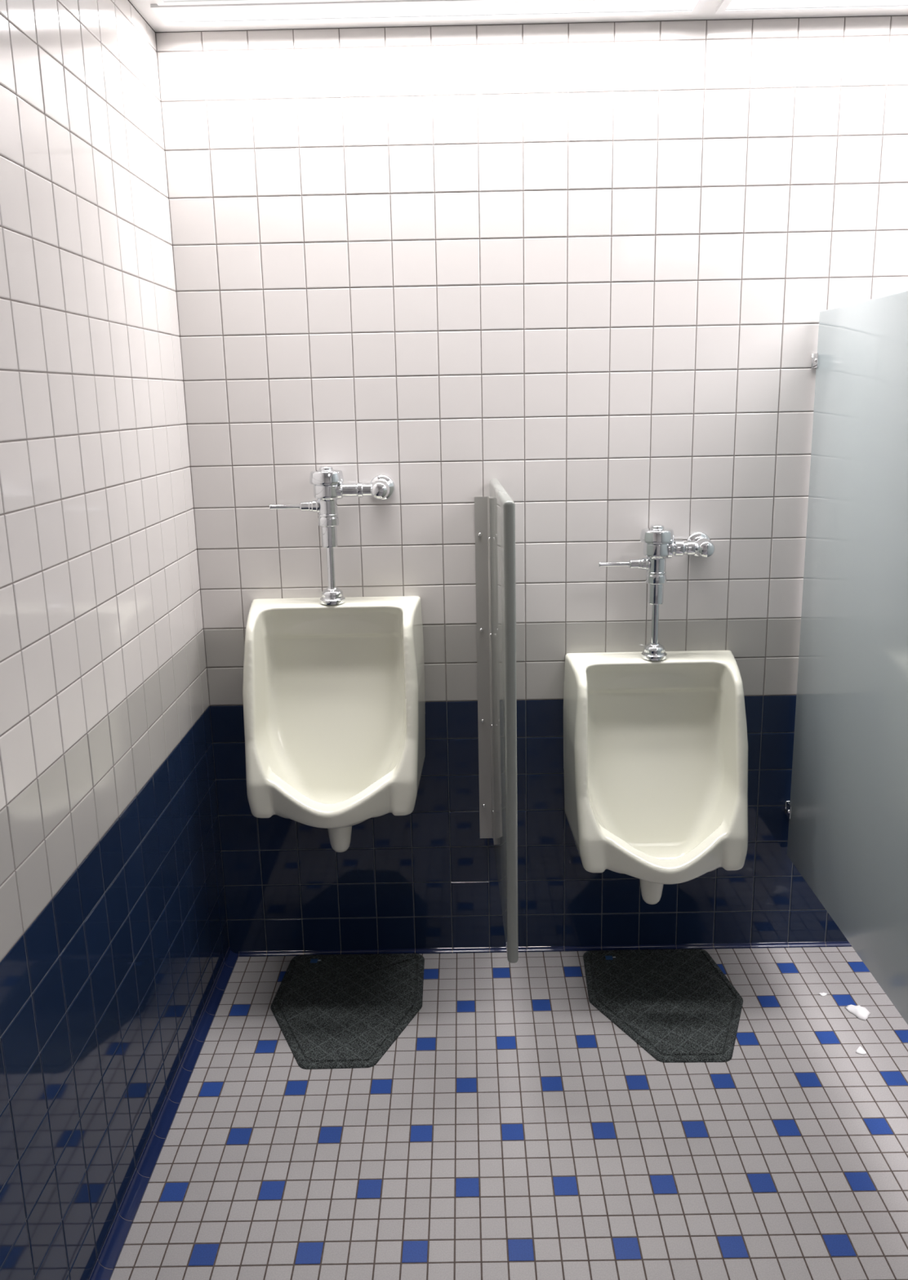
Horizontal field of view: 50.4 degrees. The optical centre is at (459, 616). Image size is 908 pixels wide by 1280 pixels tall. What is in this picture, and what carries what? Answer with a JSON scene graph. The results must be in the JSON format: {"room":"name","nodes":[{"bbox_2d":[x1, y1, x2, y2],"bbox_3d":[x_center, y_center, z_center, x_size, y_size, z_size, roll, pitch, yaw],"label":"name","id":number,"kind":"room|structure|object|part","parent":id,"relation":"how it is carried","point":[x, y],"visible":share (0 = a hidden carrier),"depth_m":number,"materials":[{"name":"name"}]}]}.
{"room":"public restroom","nodes":[
{"label":"public restroom","id":0,"kind":"room"},
{"bbox_2d":[0,0,228,1279],"bbox_3d":[-0.746,0.379,0.037,0.082,2.457,5.201,-1,13,0],"label":"wall","id":1,"kind":"structure","parent":0,"point":[114,940],"depth_m":1.83,"materials":[{"name":"white tile"}]},
{"bbox_2d":[88,946,239,1279],"bbox_3d":[-0.667,1.562,0.306,0.027,0.028,5.201,-1,13,0],"label":"baseboard","id":2,"kind":"structure","parent":1,"relation":"attached to","point":[108,1256],"depth_m":2.14,"materials":[{"name":"blue tile"}]},
{"bbox_2d":[110,946,907,1279],"bbox_3d":[0.844,1.587,0.308,3.050,0.081,5.200,-1,13,0],"label":"floor","id":3,"kind":"structure","parent":0,"point":[511,1130],"depth_m":2.10,"materials":[{"name":"tile"}]},
{"bbox_2d":[270,953,424,1069],"bbox_3d":[-0.304,1.046,2.591,0.409,0.008,0.492,-1,13,0],"label":"floor mat","id":4,"kind":"object","parent":3,"relation":"on","point":[331,1011],"visible":1,"depth_m":2.59,"materials":[{"name":"black rubber"}]},
{"bbox_2d":[582,948,742,1062],"bbox_3d":[0.555,1.030,2.586,0.413,0.008,0.488,-1,13,0],"label":"floor mat","id":5,"kind":"object","parent":3,"relation":"on","point":[678,1006],"visible":1,"depth_m":2.58,"materials":[{"name":"black rubber"}]},
{"bbox_2d":[818,992,826,995],"bbox_3d":[0.983,1.020,2.603,0.023,0.004,0.015,-4,13,-11],"label":"paper scrap","id":6,"kind":"object","parent":3,"relation":"on","point":[820,993],"visible":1,"depth_m":2.60,"materials":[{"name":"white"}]},
{"bbox_2d":[844,1004,870,1020],"bbox_3d":[1.048,1.030,2.526,0.049,0.016,0.066,-8,14,-28],"label":"paper scrap","id":7,"kind":"object","parent":3,"relation":"on","point":[860,1012],"visible":1,"depth_m":2.52,"materials":[{"name":"white paper"}]},
{"bbox_2d":[855,1045,866,1054],"bbox_3d":[0.991,1.069,2.379,0.024,0.007,0.031,3,13,17],"label":"paper scrap","id":8,"kind":"object","parent":3,"relation":"on","point":[860,1050],"visible":1,"depth_m":2.37,"materials":[{"name":"white paper"}]},
{"bbox_2d":[128,0,907,31],"bbox_3d":[0.794,-0.887,-0.253,3.050,0.080,5.200,-1,13,0],"label":"ceiling","id":9,"kind":"structure","parent":0,"point":[707,11],"depth_m":2.28,"materials":[{"name":"white paint"}]},
{"bbox_2d":[154,0,388,5],"bbox_3d":[-0.046,-1.352,2.071,1.240,0.007,0.115,-1,13,0],"label":"recessed light","id":10,"kind":"object","parent":9,"relation":"in","point":[160,2],"visible":1,"depth_m":2.12,"materials":[{"name":"white plastic"}]},
{"bbox_2d":[150,0,706,26],"bbox_3d":[-0.065,-1.379,2.190,1.240,0.007,0.110,-1,13,0],"label":"recessed light","id":11,"kind":"object","parent":9,"relation":"in","point":[390,10],"visible":1,"depth_m":2.20,"materials":[{"name":"white plastic"}]},
{"bbox_2d":[715,0,907,13],"bbox_3d":[1.214,-1.403,2.182,1.240,0.007,0.110,-1,13,0],"label":"recessed light","id":12,"kind":"object","parent":9,"relation":"in","point":[725,6],"visible":1,"depth_m":2.21,"materials":[{"name":"white plastic"}]},
{"bbox_2d":[726,0,907,8],"bbox_3d":[1.214,-1.403,2.182,1.204,0.001,0.074,-1,13,0],"label":"diffuser","id":13,"kind":"object","parent":12,"relation":"attached to","point":[735,4],"depth_m":2.20,"materials":[{"name":"white plastic"}]},
{"bbox_2d":[155,15,907,953],"bbox_3d":[0.823,-0.234,2.603,3.051,2.457,0.082,-1,13,0],"label":"wall","id":14,"kind":"structure","parent":0,"point":[589,270],"depth_m":2.47,"materials":[{"name":"white tile"}]},
{"bbox_2d":[242,595,425,852],"bbox_3d":[-0.326,0.305,2.505,0.466,0.652,0.351,-1,13,0],"label":"urinal","id":15,"kind":"object","parent":14,"relation":"attached to","point":[334,697],"visible":0.99,"depth_m":2.56,"materials":[{"name":"white ceramic"}]},
{"bbox_2d":[269,466,394,604],"bbox_3d":[-0.328,-0.212,2.515,0.325,0.356,0.106,-1,13,0],"label":"valve","id":16,"kind":"object","parent":15,"relation":"on","point":[328,486],"visible":1,"depth_m":2.48,"materials":[{"name":"silver metal"}]},
{"bbox_3d":[-0.448,-0.283,2.493,0.086,0.013,0.013,-1,13,0],"label":"flush lever","id":17,"kind":"part","parent":16,"relation":"part of","materials":[{"name":"silver metal"}]},
{"bbox_2d":[299,499,319,512],"bbox_3d":[-0.385,-0.284,2.493,0.052,0.036,0.036,-1,13,0],"label":"socket","id":18,"kind":"object","parent":16,"relation":"attached to","point":[312,506],"depth_m":2.48,"materials":[{"name":"silver metal"}]},
{"bbox_3d":[-0.261,-0.325,2.483,0.107,0.048,0.048,-1,13,0],"label":"supply arm","id":19,"kind":"part","parent":16,"relation":"part of","materials":[{"name":"silver metal"}]},
{"bbox_2d":[474,479,518,963],"bbox_3d":[0.088,0.219,2.372,0.065,1.063,0.569,-1,13,-1],"label":"privacy screen","id":20,"kind":"object","parent":14,"relation":"attached to","point":[495,513],"visible":1,"depth_m":2.31,"materials":[{"name":"grey metal"}]},
{"bbox_3d":[0.108,0.219,2.371,0.025,1.063,0.566,-1,13,-1],"label":"panel","id":21,"kind":"part","parent":20,"relation":"part of","materials":[{"name":"grey metal"}]},
{"bbox_2d":[238,941,851,956],"bbox_3d":[0.862,0.967,2.829,3.022,0.013,0.008,-1,13,0],"label":"baseboard","id":22,"kind":"structure","parent":14,"relation":"attached to","point":[835,944],"depth_m":2.83,"materials":[{"name":"blue tile"}]},
{"bbox_2d":[563,649,747,904],"bbox_3d":[0.523,0.452,2.537,0.466,0.652,0.351,-1,13,0],"label":"urinal","id":23,"kind":"object","parent":14,"relation":"attached to","point":[655,752],"visible":0.99,"depth_m":2.59,"materials":[{"name":"white ceramic"}]},
{"bbox_2d":[598,524,715,660],"bbox_3d":[0.520,-0.065,2.547,0.311,0.356,0.107,-1,13,0],"label":"valve","id":24,"kind":"object","parent":23,"relation":"on","point":[660,544],"visible":1,"depth_m":2.51,"materials":[{"name":"silver metal"}]},
{"bbox_3d":[0.407,-0.136,2.525,0.086,0.013,0.013,-1,13,0],"label":"flush lever","id":25,"kind":"part","parent":24,"relation":"part of","materials":[{"name":"silver metal"}]},
{"bbox_2d":[628,556,649,570],"bbox_3d":[0.470,-0.137,2.524,0.052,0.036,0.036,-1,13,0],"label":"socket","id":26,"kind":"object","parent":24,"relation":"attached to","point":[643,563],"depth_m":2.51,"materials":[{"name":"silver metal"}]},
{"bbox_3d":[0.587,-0.178,2.515,0.092,0.054,0.054,-1,13,0],"label":"supply arm","id":27,"kind":"part","parent":24,"relation":"part of","materials":[{"name":"silver metal"}]},
{"bbox_2d":[784,290,907,1024],"bbox_3d":[0.926,0.121,1.862,0.037,1.481,1.519,-1,13,0],"label":"partition","id":28,"kind":"object","parent":14,"relation":"attached to","point":[846,810],"depth_m":2.21,"materials":[{"name":"grey metal"}]}
]}

